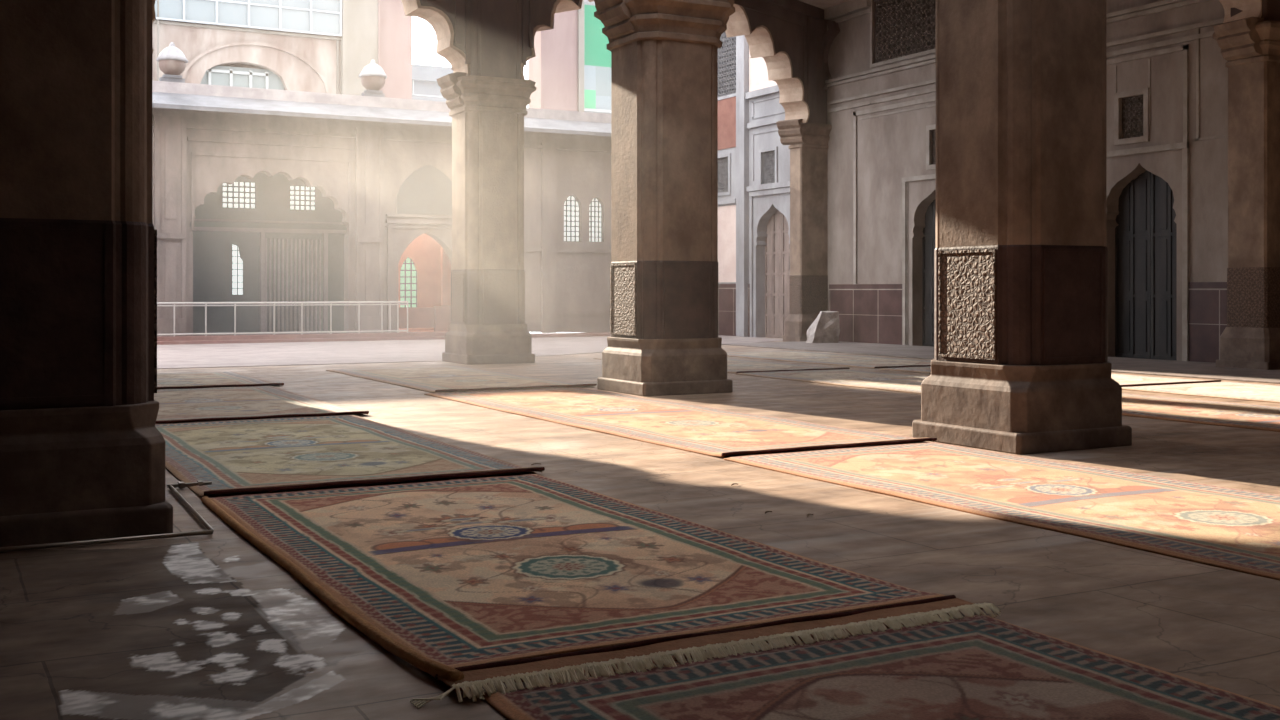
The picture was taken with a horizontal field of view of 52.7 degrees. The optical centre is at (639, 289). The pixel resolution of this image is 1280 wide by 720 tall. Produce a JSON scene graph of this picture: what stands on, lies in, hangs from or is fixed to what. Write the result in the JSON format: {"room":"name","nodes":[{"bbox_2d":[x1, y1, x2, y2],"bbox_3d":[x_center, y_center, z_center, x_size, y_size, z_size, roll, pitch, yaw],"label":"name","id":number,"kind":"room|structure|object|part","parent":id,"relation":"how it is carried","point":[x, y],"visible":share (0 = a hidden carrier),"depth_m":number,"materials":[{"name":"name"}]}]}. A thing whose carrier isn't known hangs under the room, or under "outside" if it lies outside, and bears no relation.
{"room":"mosque","nodes":[
{"label":"mosque","id":0,"kind":"room"},
{"bbox_2d":[152,0,470,75],"bbox_3d":[-7.147,-6.100,24.789,9.050,4.000,1.030,0,0,-28],"label":"arch","id":1,"kind":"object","parent":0,"point":[450,20],"depth_m":26.27,"materials":[{"name":"stone"}]},
{"bbox_3d":[-7.147,-6.350,24.789,9.050,3.500,1.030,0,0,-28],"label":"panel moulding","id":2,"kind":"part","parent":1,"relation":"part of","materials":[{"name":"stone"}]},
{"bbox_2d":[190,172,450,335],"bbox_3d":[-9.867,-1.290,40.461,10.200,5.420,2.550,0,0,-28],"label":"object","id":3,"kind":"structure","parent":0,"point":[287,255],"depth_m":40.52,"materials":[{"name":"beige stone"}]},
{"bbox_2d":[232,244,242,294],"bbox_3d":[-12.460,-0.635,39.977,0.360,1.590,0.130,0,0,-28],"label":"window","id":4,"kind":"structure","parent":3,"relation":"in","point":[237,263],"depth_m":39.98,"materials":[{"name":"white glass"}]},
{"bbox_2d":[222,181,255,208],"bbox_3d":[-12.424,-2.940,39.996,1.065,0.885,0.130,0,0,-28],"label":"window","id":5,"kind":"structure","parent":3,"relation":"in","point":[240,194],"depth_m":40.00,"materials":[{"name":"white glass"}]},
{"bbox_2d":[190,219,346,331],"bbox_3d":[-11.803,-0.430,40.151,5.500,3.460,0.150,0,0,-28],"label":"shutter","id":6,"kind":"object","parent":3,"relation":"attached to","point":[284,260],"depth_m":40.34,"materials":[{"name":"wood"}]},
{"bbox_2d":[290,185,315,210],"bbox_3d":[-10.701,-2.910,40.930,0.865,0.825,0.130,0,0,-28],"label":"window","id":7,"kind":"structure","parent":3,"relation":"in","point":[301,197],"depth_m":40.91,"materials":[{"name":"white glass"}]},
{"bbox_2d":[400,258,416,306],"bbox_3d":[-7.732,-0.100,43.028,0.630,2.030,0.130,0,0,-28],"label":"window","id":8,"kind":"structure","parent":3,"relation":"in","point":[408,273],"depth_m":43.05,"materials":[{"name":"green"}]},
{"bbox_2d":[152,80,610,335],"bbox_3d":[-13.136,-2.210,38.519,31.600,7.420,5.350,0,0,-28],"label":"wall","id":9,"kind":"structure","parent":0,"point":[385,164],"depth_m":39.20,"materials":[{"name":"stone"}]},
{"bbox_2d":[156,42,187,82],"bbox_3d":[-13.346,-6.495,36.898,0.855,1.150,0.869,0,0,-28],"label":"urn finial","id":10,"kind":"object","parent":9,"relation":"on","point":[172,61],"visible":1,"depth_m":36.66,"materials":[{"name":"stone"}]},
{"bbox_3d":[-13.346,-6.795,36.898,0.855,0.550,0.869,0,0,-28],"label":"lotus lid","id":11,"kind":"part","parent":10,"relation":"part of","materials":[{"name":"white stone"}]},
{"bbox_2d":[158,59,185,74],"bbox_3d":[-13.358,-6.320,36.892,0.740,0.440,0.740,0,0,-28],"label":"bowl","id":12,"kind":"object","parent":10,"relation":"on","point":[167,66],"depth_m":36.65,"materials":[{"name":"beige stone"}]},
{"bbox_2d":[359,60,386,96],"bbox_3d":[-8.185,-6.495,39.694,0.855,1.150,0.869,0,0,-28],"label":"urn finial","id":13,"kind":"object","parent":9,"relation":"on","point":[372,76],"visible":1,"depth_m":39.46,"materials":[{"name":"stone"}]},
{"bbox_3d":[-8.185,-6.795,39.694,0.855,0.550,0.869,0,0,-28],"label":"lotus lid","id":14,"kind":"part","parent":13,"relation":"part of","materials":[{"name":"white stone"}]},
{"bbox_2d":[361,76,384,89],"bbox_3d":[-8.197,-6.320,39.688,0.740,0.440,0.740,0,0,-28],"label":"bowl","id":15,"kind":"object","parent":13,"relation":"on","point":[369,82],"depth_m":39.43,"materials":[{"name":"beige stone"}]},
{"bbox_2d":[157,331,610,344],"bbox_3d":[-6.050,1.400,39.714,18.000,0.200,1.400,0,0,-28],"label":"trim","id":16,"kind":"structure","parent":9,"relation":"attached to","point":[322,337],"depth_m":37.56,"materials":[{"name":"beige stone"}]},
{"bbox_2d":[157,301,407,336],"bbox_3d":[-10.274,0.820,37.539,7.344,0.960,0.060,0,0,-28],"label":"metal railing","id":17,"kind":"object","parent":16,"relation":"on","point":[334,302],"visible":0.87,"depth_m":37.66,"materials":[{"name":"grey metal"}]},
{"bbox_3d":[-13.000,0.835,36.062,0.041,0.930,0.041,0,0,-6],"label":"post","id":18,"kind":"part","parent":17,"relation":"part of","materials":[{"name":"silver metal"}]},
{"bbox_3d":[-12.252,0.835,36.467,0.041,0.930,0.041,0,0,-6],"label":"post","id":19,"kind":"part","parent":17,"relation":"part of","materials":[{"name":"silver metal"}]},
{"bbox_3d":[-11.549,0.835,36.848,0.041,0.930,0.041,0,0,-6],"label":"post","id":20,"kind":"part","parent":17,"relation":"part of","materials":[{"name":"silver metal"}]},
{"bbox_3d":[-10.582,0.835,37.372,0.041,0.930,0.041,0,0,-6],"label":"post","id":21,"kind":"part","parent":17,"relation":"part of","materials":[{"name":"silver metal"}]},
{"bbox_3d":[-10.274,0.440,37.539,7.300,0.030,0.030,0,0,-28],"label":"rail","id":22,"kind":"part","parent":17,"relation":"part of","materials":[{"name":"silver metal"}]},
{"bbox_3d":[-10.274,0.370,37.539,7.300,0.060,0.060,0,0,-28],"label":"rail","id":23,"kind":"part","parent":17,"relation":"part of","materials":[{"name":"silver metal"}]},
{"bbox_3d":[-10.274,1.240,37.539,7.300,0.050,0.050,0,0,-28],"label":"rail","id":24,"kind":"part","parent":17,"relation":"part of","materials":[{"name":"silver metal"}]},
{"bbox_3d":[-9.878,0.835,37.753,0.041,0.930,0.041,0,0,-6],"label":"post","id":25,"kind":"part","parent":17,"relation":"part of","materials":[{"name":"silver metal"}]},
{"bbox_3d":[-9.131,0.835,38.158,0.041,0.930,0.041,0,0,-6],"label":"post","id":26,"kind":"part","parent":17,"relation":"part of","materials":[{"name":"silver metal"}]},
{"bbox_3d":[-8.384,0.835,38.563,0.041,0.930,0.041,0,0,-6],"label":"post","id":27,"kind":"part","parent":17,"relation":"part of","materials":[{"name":"silver metal"}]},
{"bbox_3d":[-7.768,0.835,38.897,0.041,0.930,0.041,0,0,39],"label":"post","id":28,"kind":"part","parent":17,"relation":"part of","materials":[{"name":"silver metal"}]},
{"bbox_3d":[-7.548,0.835,39.016,0.041,0.930,0.041,0,0,39],"label":"post","id":29,"kind":"part","parent":17,"relation":"part of","materials":[{"name":"silver metal"}]},
{"bbox_3d":[-7.329,0.835,39.135,0.041,0.930,0.041,0,0,39],"label":"post","id":30,"kind":"part","parent":17,"relation":"part of","materials":[{"name":"silver metal"}]},
{"bbox_2d":[564,195,579,241],"bbox_3d":[-2.304,-2.360,42.750,0.670,1.550,0.130,0,0,-28],"label":"window","id":31,"kind":"structure","parent":9,"relation":"in","point":[571,207],"depth_m":42.77,"materials":[{"name":"white glass"}]},
{"bbox_2d":[589,197,602,241],"bbox_3d":[-1.526,-2.360,43.172,0.580,1.550,0.130,0,0,-28],"label":"window","id":32,"kind":"structure","parent":9,"relation":"in","point":[595,208],"depth_m":43.18,"materials":[{"name":"white glass"}]},
{"bbox_2d":[157,335,782,368],"bbox_3d":[-9.480,1.494,31.771,31.600,0.010,13.100,0,0,-28],"label":"ground","id":33,"kind":"structure","parent":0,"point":[175,356],"depth_m":31.28,"materials":[{"name":"beige stone"}]},
{"bbox_2d":[0,337,1279,719],"bbox_3d":[-0.991,1.500,16.523,32.000,0.001,48.000,0,0,-28],"label":"floor","id":34,"kind":"structure","parent":0,"point":[210,626],"depth_m":6.79,"materials":[{"name":"stone"}]},
{"bbox_2d":[0,0,172,546],"bbox_3d":[-3.802,-3.300,8.245,1.850,9.600,1.700,0,0,-28],"label":"stone pillar","id":35,"kind":"structure","parent":34,"relation":"on","point":[82,449],"depth_m":7.70,"materials":[{"name":"brown stone"}]},
{"bbox_3d":[-3.538,0.135,7.601,0.770,1.040,0.022,0,0,-28],"label":"dado panel","id":36,"kind":"part","parent":35,"relation":"part of","materials":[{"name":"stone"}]},
{"bbox_3d":[-3.260,0.135,8.538,0.022,1.040,0.770,0,0,-28],"label":"carved panel","id":37,"kind":"part","parent":35,"relation":"part of","materials":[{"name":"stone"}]},
{"bbox_2d":[0,480,213,551],"bbox_3d":[-4.088,1.470,8.258,2.960,0.040,2.104,0,0,-28],"label":"rail","id":38,"kind":"object","parent":34,"relation":"on","point":[181,484],"visible":1,"depth_m":7.71,"materials":[{"name":"silver metal"}]},
{"bbox_2d":[157,371,283,388],"bbox_3d":[-7.694,1.471,21.116,2.814,0.061,3.934,0,0,-28],"label":"carpet","id":39,"kind":"object","parent":34,"relation":"on","point":[225,378],"visible":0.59,"depth_m":21.00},
{"bbox_2d":[154,386,368,422],"bbox_3d":[-5.699,1.471,16.981,2.855,0.061,5.118,0,0,-28],"label":"carpet","id":40,"kind":"object","parent":34,"relation":"on","point":[256,402],"visible":0.65,"depth_m":16.63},
{"bbox_2d":[155,415,544,496],"bbox_3d":[-3.242,1.469,12.258,2.678,0.064,5.473,0,0,-28],"label":"carpet","id":41,"kind":"object","parent":34,"relation":"on","point":[278,454],"visible":0.92,"depth_m":11.38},
{"bbox_2d":[326,366,596,392],"bbox_3d":[-3.253,1.471,21.963,2.623,0.060,6.095,0,0,-28],"label":"carpet","id":42,"kind":"object","parent":34,"relation":"on","point":[435,379],"visible":1,"depth_m":21.38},
{"bbox_2d":[437,0,535,364],"bbox_3d":[-3.143,-3.300,26.959,2.060,9.600,1.660,0,0,-28],"label":"stone pillar","id":43,"kind":"structure","parent":34,"relation":"on","point":[487,106],"depth_m":26.36,"materials":[{"name":"beige stone"}]},
{"bbox_3d":[-3.759,0.135,26.625,0.022,1.040,0.730,0,0,-28],"label":"carved panel","id":44,"kind":"part","parent":43,"relation":"part of","materials":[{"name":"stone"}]},
{"bbox_3d":[-2.849,0.135,26.354,0.730,1.040,0.022,0,0,-28],"label":"dado panel","id":45,"kind":"part","parent":43,"relation":"part of","materials":[{"name":"stone"}]},
{"bbox_2d":[201,474,1000,708],"bbox_3d":[-0.788,1.466,7.505,2.770,0.084,5.210,0,0,-28],"label":"carpet","id":46,"kind":"object","parent":34,"relation":"on","point":[534,580],"visible":1,"depth_m":6.50,"materials":[{"name":"multicoloured carpet"}]},
{"bbox_2d":[594,0,734,395],"bbox_3d":[0.366,-3.300,19.215,2.020,9.600,1.700,0,0,-28],"label":"stone pillar","id":47,"kind":"structure","parent":34,"relation":"on","point":[664,340],"depth_m":18.61,"materials":[{"name":"brown stone"}]},
{"bbox_3d":[-0.250,0.135,18.881,0.022,1.040,0.770,0,0,-28],"label":"carved panel","id":48,"kind":"part","parent":47,"relation":"part of","materials":[{"name":"stone"}]},
{"bbox_3d":[0.687,0.135,18.603,0.770,1.040,0.022,0,0,-28],"label":"dado panel","id":49,"kind":"part","parent":47,"relation":"part of","materials":[{"name":"stone"}]},
{"bbox_2d":[424,387,936,456],"bbox_3d":[-0.098,1.471,15.567,2.483,0.061,8.057,0,0,-28],"label":"carpet","id":50,"kind":"object","parent":34,"relation":"on","point":[704,430],"visible":1,"depth_m":14.27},
{"bbox_2d":[593,358,849,373],"bbox_3d":[1.461,1.476,26.166,2.519,0.049,5.790,0,0,-28],"label":"carpet","id":51,"kind":"object","parent":34,"relation":"on","point":[736,366],"visible":0.43,"depth_m":24.66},
{"bbox_2d":[776,19,831,341],"bbox_3d":[4.650,-3.300,37.314,1.510,9.600,0.995,0,0,-28],"label":"wall pier","id":52,"kind":"object","parent":34,"relation":"on","point":[808,142],"visible":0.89,"depth_m":37.16,"materials":[{"name":"stone"}]},
{"bbox_2d":[726,351,930,368],"bbox_3d":[4.043,1.476,28.020,2.622,0.049,6.590,0,0,-28],"label":"carpet","id":53,"kind":"object","parent":34,"relation":"on","point":[871,362],"visible":0.96,"depth_m":27.45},
{"bbox_2d":[736,369,927,393],"bbox_3d":[4.039,1.476,21.196,2.514,0.049,5.292,0,0,-28],"label":"carpet","id":54,"kind":"object","parent":34,"relation":"on","point":[905,383],"visible":0.6,"depth_m":21.53,"materials":[{"name":"beige carpet"}]},
{"bbox_2d":[483,614,1279,719],"bbox_3d":[1.698,1.484,3.113,2.471,0.034,5.072,0,0,-28],"label":"carpet","id":55,"kind":"object","parent":34,"relation":"on","point":[983,667],"visible":0.98,"depth_m":4.80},
{"bbox_2d":[724,442,1279,580],"bbox_3d":[3.252,1.475,9.299,2.438,0.053,6.122,0,0,-28],"label":"carpet","id":56,"kind":"object","parent":34,"relation":"on","point":[1238,530],"visible":1,"depth_m":9.24,"materials":[{"name":"beige carpet"}]},
{"bbox_2d":[912,0,1131,454],"bbox_3d":[3.759,-3.300,12.773,2.020,9.600,1.700,0,0,-28],"label":"stone pillar","id":57,"kind":"structure","parent":34,"relation":"on","point":[1020,364],"depth_m":12.18,"materials":[{"name":"brown stone"}]},
{"bbox_3d":[3.143,0.135,12.439,0.022,1.040,0.770,0,0,-28],"label":"carved panel","id":58,"kind":"part","parent":57,"relation":"part of","materials":[{"name":"stone"}]},
{"bbox_3d":[4.079,0.135,12.161,0.770,1.040,0.022,0,0,-28],"label":"dado panel","id":59,"kind":"part","parent":57,"relation":"part of","materials":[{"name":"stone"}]},
{"bbox_2d":[880,367,1220,386],"bbox_3d":[6.947,1.477,22.657,2.626,0.050,5.498,0,0,-28],"label":"carpet","id":60,"kind":"object","parent":34,"relation":"on","point":[1124,380],"visible":0.29,"depth_m":21.27,"materials":[{"name":"beige carpet"}]},
{"bbox_2d":[1122,393,1279,431],"bbox_3d":[7.483,1.476,14.847,2.517,0.049,9.045,0,0,-28],"label":"carpet","id":61,"kind":"object","parent":34,"relation":"on","point":[1228,414],"visible":0.48,"depth_m":15.59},
{"bbox_2d":[1122,382,1279,402],"bbox_3d":[10.029,1.476,16.962,2.620,0.049,7.339,0,0,-28],"label":"carpet","id":62,"kind":"object","parent":34,"relation":"on","point":[1226,390],"visible":1,"depth_m":19.02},
{"bbox_2d":[1212,0,1279,369],"bbox_3d":[11.635,-3.300,24.360,1.571,9.600,1.230,0,0,-28],"label":"wall pier","id":63,"kind":"object","parent":34,"relation":"on","point":[1250,46],"visible":0.98,"depth_m":24.02,"materials":[{"name":"stone"}]},
{"bbox_2d":[521,0,824,122],"bbox_3d":[0.894,-6.175,32.302,0.980,3.850,13.449,0,0,37],"label":"arch","id":64,"kind":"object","parent":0,"point":[783,33],"depth_m":35.77,"materials":[{"name":"stone"}]},
{"bbox_2d":[798,0,850,8],"bbox_3d":[0.931,-8.350,13.186,32.200,0.500,40.300,0,0,-28],"label":"ceiling","id":65,"kind":"structure","parent":0,"point":[822,4],"depth_m":36.40,"materials":[{"name":"paint"}]},
{"bbox_2d":[718,0,1227,362],"bbox_3d":[12.901,-4.750,24.050,0.800,12.500,48.000,0,0,-28],"label":"wall","id":66,"kind":"structure","parent":0,"point":[881,115],"depth_m":34.39,"materials":[{"name":"paint"}]},
{"bbox_2d":[718,153,730,195],"bbox_3d":[2.800,-3.775,42.576,0.390,1.350,1.200,0,0,-28],"label":"window","id":67,"kind":"structure","parent":66,"relation":"in","point":[724,164],"depth_m":42.38,"materials":[{"name":"stone"}]},
{"bbox_2d":[718,32,735,99],"bbox_3d":[2.538,-7.575,43.059,0.390,2.650,3.500,0,0,-28],"label":"window","id":68,"kind":"structure","parent":66,"relation":"in","point":[726,53],"depth_m":42.26,"materials":[{"name":"stone"}]},
{"bbox_3d":[2.389,-7.575,42.978,0.050,2.650,3.500,0,0,-28],"label":"frame","id":69,"kind":"part","parent":68,"relation":"part of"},
{"bbox_2d":[759,146,777,184],"bbox_3d":[4.127,-3.800,40.127,0.390,1.200,0.970,0,0,-28],"label":"window","id":70,"kind":"structure","parent":66,"relation":"in","point":[770,159],"depth_m":40.12,"materials":[{"name":"stone"}]},
{"bbox_2d":[765,210,789,337],"bbox_3d":[4.435,-0.600,40.078,0.095,4.200,1.890,0,0,-28],"label":"door","id":71,"kind":"structure","parent":66,"relation":"in","point":[777,249],"depth_m":40.32,"materials":[{"name":"brown wood"}]},
{"bbox_2d":[875,0,935,62],"bbox_3d":[7.846,-7.085,33.368,0.290,1.780,5.250,0,0,-28],"label":"window","id":72,"kind":"structure","parent":66,"relation":"in","point":[902,27],"depth_m":34.54,"materials":[{"name":"stone"}]},
{"bbox_2d":[922,199,935,346],"bbox_3d":[7.996,-0.600,33.506,0.095,4.200,1.940,0,0,-28],"label":"door","id":73,"kind":"structure","parent":66,"relation":"in","point":[929,239],"depth_m":34.13,"materials":[{"name":"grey wood"}]},
{"bbox_2d":[932,130,935,164],"bbox_3d":[7.875,-3.695,33.315,0.290,0.940,0.710,0,0,-28],"label":"window","id":74,"kind":"structure","parent":66,"relation":"in","point":[933,131],"depth_m":33.50,"materials":[{"name":"stone"}]},
{"bbox_2d":[721,341,1279,383],"bbox_3d":[9.577,1.482,25.775,3.800,0.035,24.200,0,0,-28],"label":"floor","id":75,"kind":"structure","parent":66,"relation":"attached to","point":[1190,369],"depth_m":26.47,"materials":[{"name":"stone"}]},
{"bbox_2d":[805,311,839,342],"bbox_3d":[5.103,1.026,35.969,1.076,0.878,0.584,0,0,-28],"label":"stone fragment","id":76,"kind":"object","parent":75,"relation":"on","point":[825,328],"visible":1,"depth_m":35.79,"materials":[{"name":"grey stone"}]},
{"bbox_2d":[1122,95,1142,138],"bbox_3d":[10.786,-3.730,27.943,0.290,0.930,0.690,0,0,-28],"label":"window","id":77,"kind":"structure","parent":66,"relation":"in","point":[1132,107],"depth_m":27.91,"materials":[{"name":"wood"}]},
{"bbox_2d":[1115,170,1176,360],"bbox_3d":[11.045,-0.625,27.879,0.095,4.250,1.940,0,0,-28],"label":"door","id":78,"kind":"structure","parent":66,"relation":"in","point":[1146,230],"depth_m":27.99,"materials":[{"name":"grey wood"}]},
{"bbox_2d":[1219,0,1261,22],"bbox_3d":[6.327,-6.175,21.978,13.160,3.850,1.030,0,0,-25],"label":"wall","id":79,"kind":"structure","parent":0,"point":[1250,8],"depth_m":24.28,"materials":[{"name":"stone"}]},
{"label":"outside","id":80,"kind":"structure","parent":0,"visible":0},
{"bbox_2d":[152,0,411,98],"bbox_3d":[-24.229,-7.692,48.433,32.340,18.984,1.092,0,0,-28],"label":"apartment building","id":81,"kind":"structure","parent":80,"point":[320,46],"depth_m":53.49,"materials":[{"name":"paint"}]},
{"bbox_3d":[-16.546,-7.980,52.766,2.700,2.040,0.120,0,0,-28],"label":"frame","id":82,"kind":"part","parent":81,"relation":"part of","materials":[{"name":"grey"}]},
{"bbox_3d":[-16.359,-8.616,52.485,8.520,4.032,0.120,0,0,-28],"label":"moulding","id":83,"kind":"part","parent":81,"relation":"part of","materials":[{"name":"beige paint"}]},
{"bbox_3d":[-16.464,-11.484,52.237,8.904,1.632,0.120,0,0,-28],"label":"frame","id":84,"kind":"part","parent":81,"relation":"part of","materials":[{"name":"grey metal"}]},
{"bbox_3d":[-15.685,-8.910,52.878,6.240,2.460,0.120,0,0,-28],"label":"arch moulding","id":85,"kind":"part","parent":81,"relation":"part of","materials":[{"name":"beige paint"}]},
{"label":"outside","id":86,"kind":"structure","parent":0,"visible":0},
{"bbox_2d":[528,0,610,113],"bbox_3d":[-2.049,-6.500,50.696,4.500,16.000,1.300,0,0,-28],"label":"building","id":87,"kind":"structure","parent":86,"point":[570,69],"depth_m":49.81,"materials":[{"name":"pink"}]},
{"bbox_3d":[-1.988,-7.425,50.354,0.560,0.750,0.040,0,0,-28],"label":"pane","id":88,"kind":"part","parent":87,"relation":"part of","materials":[{"name":"green glass"}]},
{"bbox_3d":[-1.584,-7.900,50.573,1.480,1.700,0.040,0,0,-28],"label":"pane","id":89,"kind":"part","parent":87,"relation":"part of","materials":[{"name":"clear glass"}]},
{"bbox_3d":[-1.584,-9.925,50.573,1.480,2.350,0.040,0,0,-28],"label":"pane","id":90,"kind":"part","parent":87,"relation":"part of","materials":[{"name":"green glass"}]},
{"bbox_3d":[-1.338,-8.175,50.706,0.920,1.150,0.040,0,0,-28],"label":"pane","id":91,"kind":"part","parent":87,"relation":"part of","materials":[{"name":"grey glass"}]},
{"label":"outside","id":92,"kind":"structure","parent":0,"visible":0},
{"bbox_2d":[412,64,453,101],"bbox_3d":[-13.313,-10.700,66.658,11.300,24.400,6.500,0,0,-28],"label":"building","id":93,"kind":"structure","parent":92,"point":[425,86],"depth_m":64.61,"materials":[{"name":"white concrete"}]}
]}

